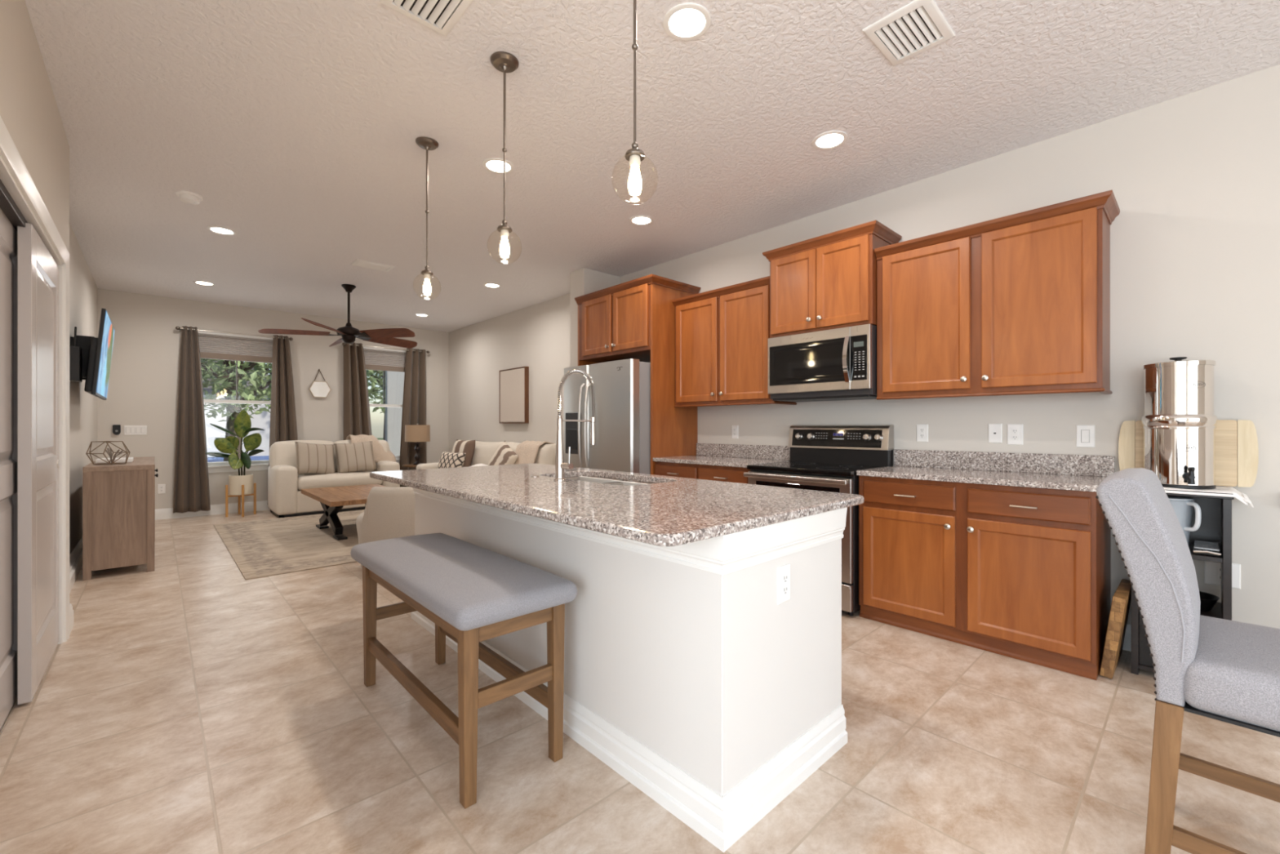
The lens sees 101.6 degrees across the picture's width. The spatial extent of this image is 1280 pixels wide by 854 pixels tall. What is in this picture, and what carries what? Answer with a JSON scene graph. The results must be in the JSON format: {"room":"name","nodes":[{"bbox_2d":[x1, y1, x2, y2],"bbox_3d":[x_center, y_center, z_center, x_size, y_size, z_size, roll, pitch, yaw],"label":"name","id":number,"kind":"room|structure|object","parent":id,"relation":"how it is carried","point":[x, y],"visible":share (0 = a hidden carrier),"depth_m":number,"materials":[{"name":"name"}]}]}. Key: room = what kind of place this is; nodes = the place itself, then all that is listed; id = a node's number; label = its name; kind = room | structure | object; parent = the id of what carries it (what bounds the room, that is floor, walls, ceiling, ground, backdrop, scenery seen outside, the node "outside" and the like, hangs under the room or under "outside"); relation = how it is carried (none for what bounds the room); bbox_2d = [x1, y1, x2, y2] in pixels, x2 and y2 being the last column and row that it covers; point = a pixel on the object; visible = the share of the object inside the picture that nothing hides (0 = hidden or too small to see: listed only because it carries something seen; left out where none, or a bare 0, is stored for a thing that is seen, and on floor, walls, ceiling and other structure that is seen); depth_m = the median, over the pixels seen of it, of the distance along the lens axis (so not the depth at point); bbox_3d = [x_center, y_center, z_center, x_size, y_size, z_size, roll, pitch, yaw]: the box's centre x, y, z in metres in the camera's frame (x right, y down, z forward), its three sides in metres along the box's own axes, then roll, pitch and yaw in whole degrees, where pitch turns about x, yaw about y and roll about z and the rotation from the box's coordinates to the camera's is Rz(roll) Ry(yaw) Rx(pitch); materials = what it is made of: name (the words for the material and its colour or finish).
{"room":"open-plan kitchen","nodes":[
{"label":"open-plan kitchen","id":0,"kind":"room"},
{"bbox_2d":[0,0,69,253],"bbox_3d":[-2.786,-0.239,1.036,1.925,2.845,3.810,0,0,-43],"label":"wall","id":1,"kind":"structure","parent":0,"point":[29,112],"depth_m":2.17,"materials":[{"name":"white paint"}]},
{"bbox_2d":[0,208,17,729],"bbox_3d":[-2.091,0.153,1.579,0.042,2.031,2.040,0,0,-43],"label":"door","id":2,"kind":"structure","parent":1,"relation":"in","point":[8,233],"depth_m":2.14,"materials":[{"name":"grey paint"}]},
{"bbox_2d":[0,179,27,231],"bbox_3d":[-2.296,-0.860,1.809,0.095,0.036,2.675,0,0,-43],"label":"trim","id":3,"kind":"structure","parent":1,"relation":"attached to","point":[9,207],"depth_m":2.04,"materials":[{"name":"grey metal"}]},
{"bbox_2d":[0,115,69,644],"bbox_3d":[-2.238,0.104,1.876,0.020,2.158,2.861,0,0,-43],"label":"trim","id":4,"kind":"structure","parent":1,"relation":"attached to","point":[9,153],"depth_m":2.86,"materials":[{"name":"white"}]},
{"bbox_2d":[17,222,58,704],"bbox_3d":[-2.887,0.153,2.514,0.042,2.031,0.843,0,0,-43],"label":"door","id":5,"kind":"structure","parent":1,"relation":"in","point":[37,272],"depth_m":2.27,"materials":[{"name":"grey paint"}]},
{"bbox_2d":[69,222,97,555],"bbox_3d":[-5.084,-0.239,4.634,0.120,2.845,4.790,0,0,-43],"label":"wall","id":6,"kind":"structure","parent":0,"point":[82,286],"depth_m":4.80,"materials":[{"name":"white paint"}]},
{"bbox_2d":[69,326,82,382],"bbox_3d":[-4.506,-0.575,4.154,0.074,0.425,0.180,0,0,-43],"label":"receiver","id":7,"kind":"object","parent":6,"relation":"attached to","point":[75,352],"visible":0.86,"depth_m":4.10,"materials":[{"name":"black plastic"}]},
{"bbox_2d":[69,537,82,635],"bbox_3d":[-4.866,1.115,4.601,0.156,0.135,4.695,0,0,-43],"label":"baseboard","id":8,"kind":"structure","parent":6,"relation":"attached to","point":[76,556],"depth_m":4.08,"materials":[{"name":"white"}]},
{"bbox_2d":[70,308,115,399],"bbox_3d":[-4.785,-0.601,4.563,0.222,0.693,1.224,0,0,-43],"label":"television","id":9,"kind":"object","parent":6,"relation":"attached to","point":[96,352],"visible":0.84,"depth_m":4.31,"materials":[{"name":"black plastic"}]},
{"bbox_2d":[97,288,448,509],"bbox_3d":[-5.003,-0.239,7.813,4.565,2.845,0.200,0,0,-43],"label":"wall","id":10,"kind":"structure","parent":0,"point":[143,387],"depth_m":6.87,"materials":[{"name":"white paint"}]},
{"bbox_2d":[155,500,270,519],"bbox_3d":[-4.940,1.115,7.724,4.295,0.135,0.016,0,0,-43],"label":"baseboard","id":11,"kind":"structure","parent":10,"relation":"attached to","point":[160,513],"depth_m":7.00,"materials":[{"name":"white wood"}]},
{"bbox_2d":[175,325,293,340],"bbox_3d":[-5.502,-1.263,7.128,1.268,0.060,0.124,0,0,-43],"label":"curtain rod","id":12,"kind":"object","parent":10,"relation":"attached to","point":[177,327],"visible":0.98,"depth_m":7.04,"materials":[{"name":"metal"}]},
{"bbox_2d":[173,325,210,513],"bbox_3d":[-5.821,-0.095,6.778,0.370,2.400,0.114,0,0,-43],"label":"curtain","id":13,"kind":"object","parent":12,"relation":"hanging from","point":[191,481],"visible":1,"depth_m":6.76,"materials":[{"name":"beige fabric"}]},
{"bbox_2d":[268,334,297,466],"bbox_3d":[-5.074,-0.095,7.471,0.414,2.401,0.115,0,0,-43],"label":"curtain","id":14,"kind":"object","parent":12,"relation":"hanging from","point":[283,427],"visible":0.68,"depth_m":7.44,"materials":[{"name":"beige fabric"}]},
{"bbox_2d":[197,330,273,363],"bbox_3d":[-5.574,-1.099,7.220,0.918,0.373,0.052,0,0,-43],"label":"cellular shade","id":15,"kind":"object","parent":10,"relation":"attached to","point":[212,345],"visible":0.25,"depth_m":7.19,"materials":[{"name":"grey fabric"}]},
{"bbox_2d":[203,360,271,472],"bbox_3d":[-5.575,-0.335,7.221,1.030,1.905,0.210,0,0,-43],"label":"window","id":16,"kind":"structure","parent":10,"relation":"in","point":[224,466],"depth_m":7.22,"materials":[{"name":"white"}]},
{"bbox_2d":[308,368,330,397],"bbox_3d":[-4.805,-0.650,7.832,0.284,0.426,0.038,0,0,-43],"label":"mirror","id":17,"kind":"object","parent":10,"relation":"attached to","point":[317,388],"visible":1,"depth_m":7.83,"materials":[{"name":"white mirror"}]},
{"bbox_2d":[363,346,406,372],"bbox_3d":[-4.167,-1.099,8.526,0.798,0.373,0.052,0,0,-43],"label":"cellular shade","id":18,"kind":"object","parent":10,"relation":"attached to","point":[375,358],"visible":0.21,"depth_m":8.51,"materials":[{"name":"grey fabric"}]},
{"bbox_2d":[342,342,429,353],"bbox_3d":[-4.088,-1.263,8.441,1.328,0.060,0.124,0,0,-43],"label":"curtain rod","id":19,"kind":"object","parent":10,"relation":"attached to","point":[343,343],"visible":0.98,"depth_m":8.35,"materials":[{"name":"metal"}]},
{"bbox_2d":[343,342,372,439],"bbox_3d":[-4.351,-0.095,8.142,0.474,2.401,0.116,0,0,-43],"label":"curtain","id":20,"kind":"object","parent":19,"relation":"hanging from","point":[357,416],"visible":0.6,"depth_m":8.08,"materials":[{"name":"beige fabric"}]},
{"bbox_2d":[399,348,426,487],"bbox_3d":[-3.771,-0.095,8.680,0.468,2.400,0.116,0,0,-43],"label":"curtain","id":21,"kind":"object","parent":19,"relation":"hanging from","point":[414,401],"visible":0.74,"depth_m":8.68,"materials":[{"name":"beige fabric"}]},
{"bbox_2d":[569,267,620,367],"bbox_3d":[-0.485,-0.239,5.705,0.510,2.845,0.255,0,0,-43],"label":"wall","id":22,"kind":"structure","parent":0,"point":[584,281],"depth_m":5.56,"materials":[{"name":"white paint"}]},
{"bbox_2d":[0,508,1279,853],"bbox_3d":[-1.367,1.243,2.722,6.500,0.120,12.650,0,0,-43],"label":"floor","id":23,"kind":"structure","parent":0,"point":[189,704],"depth_m":1.89,"materials":[{"name":"tile"}]},
{"bbox_2d":[82,456,158,580],"bbox_3d":[-4.642,0.747,4.710,0.427,0.872,1.540,0,0,-43],"label":"sideboard","id":24,"kind":"object","parent":23,"relation":"on","point":[118,500],"visible":0.95,"depth_m":4.14,"materials":[{"name":"brown wood"}]},
{"bbox_2d":[85,440,129,464],"bbox_3d":[-4.358,0.214,4.278,0.248,0.188,0.257,0,0,41],"label":"sculpture","id":25,"kind":"object","parent":24,"relation":"on","point":[109,453],"visible":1,"depth_m":4.26,"materials":[{"name":"gold metal"}]},
{"bbox_2d":[205,409,264,516],"bbox_3d":[-5.353,0.479,6.902,0.613,1.402,0.326,0,0,-43],"label":"potted plant","id":26,"kind":"object","parent":23,"relation":"on","point":[241,485],"visible":1,"depth_m":6.89,"materials":[{"name":"green plant"}]},
{"bbox_2d":[213,509,364,579],"bbox_3d":[-3.153,1.178,5.996,2.525,0.008,3.040,0,0,-43],"label":"area rug","id":27,"kind":"object","parent":23,"relation":"on","point":[282,545],"visible":0.44,"depth_m":5.21,"materials":[{"name":"beige carpet"}]},
{"bbox_2d":[301,484,387,540],"bbox_3d":[-3.149,0.948,5.795,0.810,0.450,1.400,0,0,-43],"label":"coffee table","id":28,"kind":"object","parent":27,"relation":"on","point":[332,500],"visible":0.66,"depth_m":5.62,"materials":[{"name":"brown wood"}]},
{"bbox_2d":[267,439,399,518],"bbox_3d":[-4.357,0.687,7.485,1.548,0.992,0.799,0,0,-43],"label":"loveseat","id":29,"kind":"object","parent":23,"relation":"on","point":[286,498],"visible":0.62,"depth_m":7.05,"materials":[{"name":"beige fabric"}]},
{"bbox_2d":[269,440,335,475],"bbox_3d":[-4.728,0.446,7.348,0.813,0.510,0.320,0,0,-43],"label":"cushion","id":30,"kind":"object","parent":29,"relation":"on","point":[284,452],"depth_m":7.12,"materials":[{"name":"beige fabric"}]},
{"bbox_2d":[294,441,335,474],"bbox_3d":[-4.489,0.441,7.219,0.243,0.479,0.545,0,0,37],"label":"throw pillow","id":31,"kind":"object","parent":29,"relation":"on","point":[311,458],"visible":0.99,"depth_m":7.14,"materials":[{"name":"fabric"}]},
{"bbox_2d":[297,471,382,490],"bbox_3d":[-4.306,0.760,7.430,1.084,0.213,0.648,0,0,-43],"label":"seat cushion","id":32,"kind":"object","parent":29,"relation":"on","point":[304,481],"depth_m":7.17,"materials":[{"name":"beige fabric"}]},
{"bbox_2d":[333,440,376,473],"bbox_3d":[-4.122,0.441,7.559,0.525,0.456,0.243,0,0,-37],"label":"throw pillow","id":33,"kind":"object","parent":29,"relation":"on","point":[356,456],"visible":1,"depth_m":7.49,"materials":[{"name":"fabric"}]},
{"bbox_2d":[333,439,390,471],"bbox_3d":[-4.192,0.446,7.845,0.813,0.510,0.320,0,0,-43],"label":"cushion","id":34,"kind":"object","parent":29,"relation":"on","point":[384,444],"depth_m":7.70,"materials":[{"name":"beige fabric"}]},
{"bbox_2d":[346,434,395,462],"bbox_3d":[-4.126,0.364,7.973,0.679,0.491,0.446,0,0,-43],"label":"throw blanket","id":35,"kind":"object","parent":29,"relation":"on","point":[380,455],"visible":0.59,"depth_m":7.87,"materials":[{"name":"beige fabric"}]},
{"bbox_2d":[355,486,414,568],"bbox_3d":[-1.891,0.823,4.390,0.880,0.720,0.889,0,0,-39],"label":"armchair","id":36,"kind":"object","parent":23,"relation":"on","point":[388,513],"visible":0.26,"depth_m":3.97,"materials":[{"name":"fabric"}]},
{"bbox_2d":[402,463,417,466],"bbox_3d":[-3.585,0.898,8.406,0.450,0.570,0.450,0,0,-43],"label":"side table","id":37,"kind":"object","parent":23,"relation":"on","point":[411,464],"visible":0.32,"depth_m":8.21,"materials":[{"name":"brown wood"}]},
{"bbox_2d":[404,423,430,464],"bbox_3d":[-3.585,0.281,8.406,0.380,0.663,0.380,0,0,-43],"label":"table lamp","id":38,"kind":"object","parent":37,"relation":"on","point":[417,433],"visible":0.98,"depth_m":8.27,"materials":[{"name":"black"}]},
{"bbox_2d":[350,532,577,808],"bbox_3d":[-0.776,0.853,2.121,0.444,0.660,1.200,0,0,-43],"label":"bench","id":39,"kind":"object","parent":23,"relation":"on","point":[473,594],"visible":1,"depth_m":1.84,"materials":[{"name":"grey fabric"}]},
{"bbox_2d":[350,532,577,631],"bbox_3d":[-0.776,0.570,2.121,0.444,0.094,1.200,0,0,-43],"label":"cushion","id":40,"kind":"object","parent":39,"relation":"on","point":[469,586],"depth_m":1.84,"materials":[{"name":"grey fabric"}]},
{"bbox_2d":[416,440,564,469],"bbox_3d":[-1.961,0.693,6.829,1.044,0.980,2.663,0,0,-43],"label":"sofa","id":41,"kind":"object","parent":23,"relation":"on","point":[484,451],"visible":0.16,"depth_m":7.04,"materials":[{"name":"beige fabric"}]},
{"bbox_2d":[437,451,465,468],"bbox_3d":[-2.617,0.498,7.231,0.600,0.285,0.176,0,0,41],"label":"lumbar pillow","id":42,"kind":"object","parent":41,"relation":"on","point":[447,460],"visible":0.75,"depth_m":7.12,"materials":[{"name":"beige fabric"}]},
{"bbox_2d":[451,439,475,466],"bbox_3d":[-2.532,0.408,7.418,0.480,0.442,0.216,0,0,39],"label":"throw pillow","id":43,"kind":"object","parent":41,"relation":"on","point":[468,447],"visible":0.66,"depth_m":7.31,"materials":[{"name":"brown fabric"}]},
{"bbox_2d":[471,440,506,466],"bbox_3d":[-2.216,0.443,7.425,0.322,0.481,1.279,0,0,-43],"label":"cushion","id":44,"kind":"object","parent":41,"relation":"on","point":[484,451],"depth_m":7.19,"materials":[{"name":"beige fabric"}]},
{"bbox_2d":[488,440,518,465],"bbox_3d":[-1.714,0.438,6.500,0.232,0.530,0.558,0,0,-38],"label":"throw pillow","id":45,"kind":"object","parent":41,"relation":"on","point":[504,455],"visible":0.63,"depth_m":6.43,"materials":[{"name":"beige fabric"}]},
{"bbox_2d":[515,440,554,463],"bbox_3d":[-1.275,0.390,6.457,0.595,0.432,0.600,0,0,-43],"label":"throw blanket","id":46,"kind":"object","parent":41,"relation":"on","point":[526,451],"visible":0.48,"depth_m":6.30,"materials":[{"name":"beige fabric"}]},
{"bbox_2d":[506,441,564,465],"bbox_3d":[-1.386,0.443,6.531,0.322,0.481,1.279,0,0,-43],"label":"cushion","id":47,"kind":"object","parent":41,"relation":"on","point":[546,453],"depth_m":6.10,"materials":[{"name":"beige fabric"}]},
{"bbox_2d":[564,358,650,481],"bbox_3d":[-0.162,0.302,5.052,0.865,1.762,1.028,0,0,-43],"label":"refrigerator","id":48,"kind":"object","parent":23,"relation":"on","point":[621,388],"visible":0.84,"depth_m":4.63,"materials":[{"name":"grey metal"}]},
{"bbox_2d":[410,475,847,852],"bbox_3d":[-0.312,0.743,2.597,0.763,0.881,2.424,0,0,-43],"label":"kitchen island","id":49,"kind":"object","parent":23,"relation":"on","point":[686,675],"visible":0.66,"depth_m":1.71,"materials":[{"name":"white paint"}]},
{"bbox_2d":[369,462,863,546],"bbox_3d":[-0.361,0.286,2.585,1.137,0.031,2.486,0,0,-43],"label":"island countertop","id":50,"kind":"structure","parent":49,"relation":"on","point":[669,511],"depth_m":1.98,"materials":[{"name":"stone"}]},
{"bbox_2d":[553,368,595,480],"bbox_3d":[-0.317,-0.015,2.691,0.256,0.572,0.114,0,0,-43],"label":"faucet","id":51,"kind":"object","parent":50,"relation":"on","point":[560,465],"visible":1,"depth_m":2.63,"materials":[{"name":"silver metal"}]},
{"bbox_2d":[777,564,790,604],"bbox_3d":[0.469,0.511,1.692,0.072,0.118,0.008,0,0,-43],"label":"wall outlet","id":52,"kind":"object","parent":49,"relation":"attached to","point":[784,571],"visible":1,"depth_m":1.68,"materials":[{"name":"white plastic"}]},
{"bbox_2d":[574,274,700,475],"bbox_3d":[-0.051,-0.066,5.129,0.654,2.498,1.136,0,0,-43],"label":"tall cabinet","id":53,"kind":"object","parent":23,"relation":"on","point":[635,319],"visible":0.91,"depth_m":4.73,"materials":[{"name":"brown wood"}]},
{"bbox_2d":[654,461,750,484],"bbox_3d":[0.670,0.743,4.374,0.624,0.880,1.026,0,0,-43],"label":"base cabinet","id":54,"kind":"object","parent":23,"relation":"on","point":[715,473],"visible":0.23,"depth_m":4.16,"materials":[{"name":"brown wood"}]},
{"bbox_2d":[653,443,790,467],"bbox_3d":[0.680,0.230,4.381,0.600,0.145,1.030,0,0,-43],"label":"countertop","id":55,"kind":"structure","parent":54,"relation":"on","point":[742,455],"depth_m":4.43,"materials":[{"name":"stone"}]},
{"bbox_2d":[743,424,893,615],"bbox_3d":[1.251,0.586,3.679,0.708,1.195,0.768,0,0,-43],"label":"range","id":56,"kind":"object","parent":23,"relation":"on","point":[824,458],"visible":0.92,"depth_m":3.61,"materials":[{"name":"black metal"}]},
{"bbox_2d":[746,461,886,476],"bbox_3d":[1.253,0.291,3.681,0.615,0.032,0.768,0,0,-43],"label":"cooktop","id":57,"kind":"object","parent":56,"relation":"in","point":[802,468],"depth_m":3.59,"materials":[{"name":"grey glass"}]},
{"bbox_2d":[858,475,1111,679],"bbox_3d":[1.933,0.743,3.013,0.624,0.880,1.117,0,0,-43],"label":"base cabinet","id":58,"kind":"object","parent":23,"relation":"on","point":[1022,573],"visible":0.97,"depth_m":2.73,"materials":[{"name":"brown wood"}]},
{"bbox_2d":[856,448,1115,492],"bbox_3d":[1.946,0.230,3.016,0.600,0.145,1.138,0,0,-43],"label":"countertop","id":59,"kind":"structure","parent":58,"relation":"on","point":[1084,473],"depth_m":3.00,"materials":[{"name":"stone"}]},
{"bbox_2d":[1099,578,1131,679],"bbox_3d":[2.361,0.988,2.579,0.420,0.391,0.092,0,0,-43],"label":"cutting board","id":60,"kind":"object","parent":23,"relation":"on","point":[1121,601],"visible":0.96,"depth_m":2.44,"materials":[{"name":"brown wood"}]},
{"bbox_2d":[1131,488,1234,675],"bbox_3d":[2.584,0.737,2.496,0.336,0.892,0.332,0,0,-43],"label":"shelf unit","id":61,"kind":"object","parent":23,"relation":"on","point":[1215,526],"visible":0.3,"depth_m":2.47,"materials":[{"name":"black laminate"}]},
{"bbox_2d":[1167,495,1201,545],"bbox_3d":[2.548,0.455,2.494,0.167,0.244,0.185,0,0,-43],"label":"pitcher","id":62,"kind":"object","parent":61,"relation":"on","point":[1183,506],"visible":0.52,"depth_m":2.43,"materials":[{"name":"white ceramic"}]},
{"bbox_2d":[1192,540,1221,556],"bbox_3d":[2.607,0.561,2.400,0.233,0.032,0.085,0,0,-43],"label":"kitchen scale","id":63,"kind":"object","parent":61,"relation":"on","point":[1202,548],"visible":1,"depth_m":2.35,"materials":[{"name":"black plastic"}]},
{"bbox_2d":[1163,485,1253,507],"bbox_3d":[2.591,0.314,2.482,0.352,0.060,0.411,0,0,-43],"label":"table runner","id":64,"kind":"object","parent":61,"relation":"on","point":[1241,496],"visible":0.54,"depth_m":2.34,"materials":[{"name":"white fabric"}]},
{"bbox_2d":[1141,356,1217,488],"bbox_3d":[2.567,-0.025,2.493,0.273,0.616,0.256,0,0,-20],"label":"water filter","id":65,"kind":"object","parent":64,"relation":"on","point":[1179,421],"visible":0.96,"depth_m":2.41,"materials":[{"name":"silver metal"}]},
{"bbox_2d":[1118,419,1258,487],"bbox_3d":[2.700,0.126,2.591,0.042,0.316,0.478,0,0,-43],"label":"cutting board","id":66,"kind":"object","parent":64,"relation":"on","point":[1237,451],"visible":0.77,"depth_m":2.48,"materials":[{"name":"beige wood"}]},
{"bbox_2d":[1199,591,1219,610],"bbox_3d":[2.555,0.793,2.441,0.270,0.109,0.180,0,0,-22],"label":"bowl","id":67,"kind":"object","parent":61,"relation":"on","point":[1207,600],"visible":0.3,"depth_m":2.39,"materials":[{"name":"black ceramic"}]},
{"bbox_2d":[1095,467,1279,853],"bbox_3d":[1.636,0.654,1.328,0.516,1.057,0.685,0,0,-43],"label":"dining chair","id":68,"kind":"object","parent":23,"relation":"on","point":[1228,671],"visible":1,"depth_m":1.32,"materials":[{"name":"grey fabric"}]},
{"bbox_2d":[24,0,1279,332],"bbox_3d":[-1.367,-1.722,2.722,6.500,0.120,12.650,0,0,-43],"label":"ceiling","id":69,"kind":"structure","parent":0,"point":[296,125],"depth_m":2.80,"materials":[{"name":"white paint"}]},
{"bbox_2d":[175,190,203,204],"bbox_3d":[-3.237,-1.639,3.749,0.150,0.047,0.150,0,0,-43],"label":"smoke detector","id":70,"kind":"object","parent":69,"relation":"attached to","point":[189,197],"visible":1,"depth_m":3.72,"materials":[{"name":"white plastic"}]},
{"bbox_2d":[257,284,417,348],"bbox_3d":[-3.395,-1.322,6.222,1.700,0.680,1.624,0,0,32],"label":"ceiling fan","id":71,"kind":"object","parent":69,"relation":"hanging from","point":[348,333],"visible":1,"depth_m":6.08,"materials":[{"name":"brown metal"}]},
{"bbox_2d":[351,258,395,271],"bbox_3d":[-2.753,-1.656,5.378,0.360,0.012,0.230,0,0,-43],"label":"ceiling vent","id":72,"kind":"object","parent":69,"relation":"in","point":[360,263],"visible":1,"depth_m":5.36,"materials":[{"name":"white"}]},
{"bbox_2d":[379,0,473,36],"bbox_3d":[-0.823,-1.655,2.023,0.265,0.014,0.285,0,0,-43],"label":"ceiling vent","id":73,"kind":"object","parent":69,"relation":"in","point":[441,16],"visible":1,"depth_m":2.07,"materials":[{"name":"white metal"}]},
{"bbox_2d":[415,136,438,296],"bbox_3d":[-1.246,-1.202,3.053,0.154,0.920,0.154,0,0,-43],"label":"pendant lamp","id":74,"kind":"object","parent":69,"relation":"hanging from","point":[427,144],"visible":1,"depth_m":3.04,"materials":[{"name":"silver metal"}]},
{"bbox_2d":[482,157,514,173],"bbox_3d":[-0.902,-1.659,3.324,0.196,0.007,0.196,0,0,-43],"label":"recessed light","id":75,"kind":"object","parent":69,"relation":"in","point":[495,165],"visible":0.95,"depth_m":3.32,"materials":[{"name":"white"}]},
{"bbox_2d":[490,51,519,258],"bbox_3d":[-0.616,-1.202,2.374,0.154,0.920,0.154,0,0,-43],"label":"pendant lamp","id":76,"kind":"object","parent":69,"relation":"hanging from","point":[504,62],"visible":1,"depth_m":2.36,"materials":[{"name":"silver metal"}]},
{"bbox_2d":[624,0,644,195],"bbox_3d":[-0.017,-1.202,1.728,0.154,0.920,0.154,0,0,-43],"label":"pendant lamp","id":77,"kind":"object","parent":69,"relation":"hanging from","point":[634,156],"visible":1,"depth_m":1.72,"materials":[{"name":"white glass"}]},
{"bbox_2d":[662,3,711,40],"bbox_3d":[0.193,-1.659,2.144,0.196,0.007,0.196,0,0,-43],"label":"recessed light","id":78,"kind":"object","parent":69,"relation":"in","point":[684,21],"visible":1,"depth_m":2.13,"materials":[{"name":"white plastic"}]},
{"bbox_2d":[812,130,848,149],"bbox_3d":[1.100,-1.659,3.026,0.196,0.007,0.196,0,0,-43],"label":"recessed light","id":79,"kind":"object","parent":69,"relation":"in","point":[830,140],"visible":1,"depth_m":3.02,"materials":[{"name":"white"}]},
{"bbox_2d":[862,0,955,66],"bbox_3d":[1.134,-1.656,2.199,0.316,0.012,0.256,0,0,-43],"label":"ceiling vent","id":80,"kind":"object","parent":69,"relation":"in","point":[917,26],"visible":1,"depth_m":2.18,"materials":[{"name":"white metal"}]},
{"bbox_2d":[448,64,1279,628],"bbox_3d":[0.836,-0.239,4.766,0.150,2.845,12.650,0,0,-43],"label":"wall","id":81,"kind":"structure","parent":0,"point":[1193,178],"depth_m":2.78,"materials":[{"name":"white paint"}]},
{"bbox_2d":[499,366,528,423],"bbox_3d":[-1.809,-0.439,7.461,0.062,0.781,0.730,0,0,-43],"label":"framed art","id":82,"kind":"object","parent":81,"relation":"attached to","point":[513,382],"visible":1,"depth_m":7.39,"materials":[{"name":"beige fabric"}]},
{"bbox_2d":[671,275,796,407],"bbox_3d":[0.771,-0.660,4.452,0.368,0.970,1.046,0,0,-43],"label":"upper cabinet","id":83,"kind":"object","parent":81,"relation":"attached to","point":[722,335],"visible":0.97,"depth_m":4.31,"materials":[{"name":"brown wood"}]},
{"bbox_2d":[696,443,790,460],"bbox_3d":[0.891,0.214,4.577,0.022,0.114,1.030,0,0,-43],"label":"backsplash","id":84,"kind":"structure","parent":81,"relation":"attached to","point":[759,451],"depth_m":4.54,"materials":[{"name":"stone"}]},
{"bbox_2d":[762,220,902,337],"bbox_3d":[1.363,-0.991,3.771,0.428,0.648,0.850,0,0,-43],"label":"upper cabinet","id":85,"kind":"object","parent":81,"relation":"attached to","point":[826,282],"visible":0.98,"depth_m":3.59,"materials":[{"name":"brown wood"}]},
{"bbox_2d":[768,324,876,402],"bbox_3d":[1.349,-0.429,3.760,0.460,0.468,0.767,0,0,-43],"label":"microwave","id":86,"kind":"object","parent":85,"relation":"attached to","point":[837,364],"visible":0.96,"depth_m":3.59,"materials":[{"name":"grey metal"}]},
{"bbox_2d":[988,423,1002,443],"bbox_3d":[2.180,0.041,3.203,0.007,0.118,0.072,0,0,-43],"label":"jack plate","id":87,"kind":"object","parent":81,"relation":"attached to","point":[995,430],"visible":1,"depth_m":3.20,"materials":[{"name":"white plastic"}]},
{"bbox_2d":[874,190,1119,399],"bbox_3d":[2.041,-0.665,3.084,0.368,0.980,1.150,0,0,-43],"label":"upper cabinet","id":88,"kind":"object","parent":81,"relation":"attached to","point":[1019,304],"visible":1,"depth_m":2.90,"materials":[{"name":"brown wood"}]},
{"bbox_2d":[893,448,1115,476],"bbox_3d":[2.158,0.214,3.212,0.022,0.114,1.138,0,0,-43],"label":"backsplash","id":89,"kind":"structure","parent":81,"relation":"attached to","point":[1053,464],"depth_m":3.13,"materials":[{"name":"stone"}]},
{"bbox_2d":[1007,423,1023,444],"bbox_3d":[2.249,0.047,3.127,0.008,0.125,0.080,0,0,-43],"label":"wall outlet","id":90,"kind":"object","parent":81,"relation":"attached to","point":[1015,431],"visible":1,"depth_m":3.12,"materials":[{"name":"white plastic"}]},
{"bbox_2d":[1075,424,1094,447],"bbox_3d":[2.467,0.053,2.890,0.010,0.125,0.080,0,0,-43],"label":"light switch","id":91,"kind":"object","parent":81,"relation":"attached to","point":[1085,433],"visible":1,"depth_m":2.89,"materials":[{"name":"white plastic"}]},
{"bbox_2d":[1204,560,1240,589],"bbox_3d":[2.812,0.713,2.520,0.008,0.118,0.118,0,0,-43],"label":"wall outlet","id":92,"kind":"object","parent":81,"relation":"attached to","point":[1212,571],"visible":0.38,"depth_m":2.53,"materials":[{"name":"white plastic"}]},
{"label":"outside","id":93,"kind":"structure","parent":0,"visible":0},
{"bbox_3d":[-23.287,1.533,32.447,70.000,0.200,60.750,0,0,-43],"label":"lawn","id":94,"kind":"structure","parent":93,"visible":0},
{"bbox_2d":[200,360,271,457],"bbox_3d":[-25.246,-1.892,25.002,14.200,6.650,10.000,0,0,-43],"label":"neighbor house","id":95,"kind":"structure","parent":94,"relation":"on","point":[262,420],"depth_m":24.41,"materials":[{"name":"grey paint"}]},
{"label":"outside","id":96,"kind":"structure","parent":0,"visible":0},
{"bbox_3d":[-7.344,1.423,13.648,6.200,0.020,6.000,0,0,-43],"label":"driveway","id":97,"kind":"object","parent":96,"visible":0},
{"bbox_2d":[200,358,271,461],"bbox_3d":[-9.872,-1.457,12.660,4.095,5.791,4.163,0,0,-43],"label":"tree","id":98,"kind":"object","parent":97,"relation":"on","point":[225,375],"visible":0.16,"depth_m":12.46,"materials":[{"name":"green plant"}]},
{"bbox_2d":[366,369,385,413],"bbox_3d":[-6.999,-1.527,15.333,3.146,5.931,3.135,0,0,-43],"label":"tree","id":99,"kind":"object","parent":97,"relation":"on","point":[372,378],"visible":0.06,"depth_m":14.80,"materials":[{"name":"green plant"}]},
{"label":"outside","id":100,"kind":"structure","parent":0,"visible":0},
{"bbox_3d":[-5.808,1.318,8.832,9.500,0.230,2.350,0,0,-43],"label":"porch slab","id":101,"kind":"object","parent":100,"visible":0},
{"bbox_2d":[385,370,404,455],"bbox_3d":[-4.748,-0.257,10.682,0.930,2.920,0.200,0,0,-43],"label":"porch column","id":102,"kind":"structure","parent":101,"relation":"on","point":[394,380],"depth_m":10.44,"materials":[{"name":"grey paint"}]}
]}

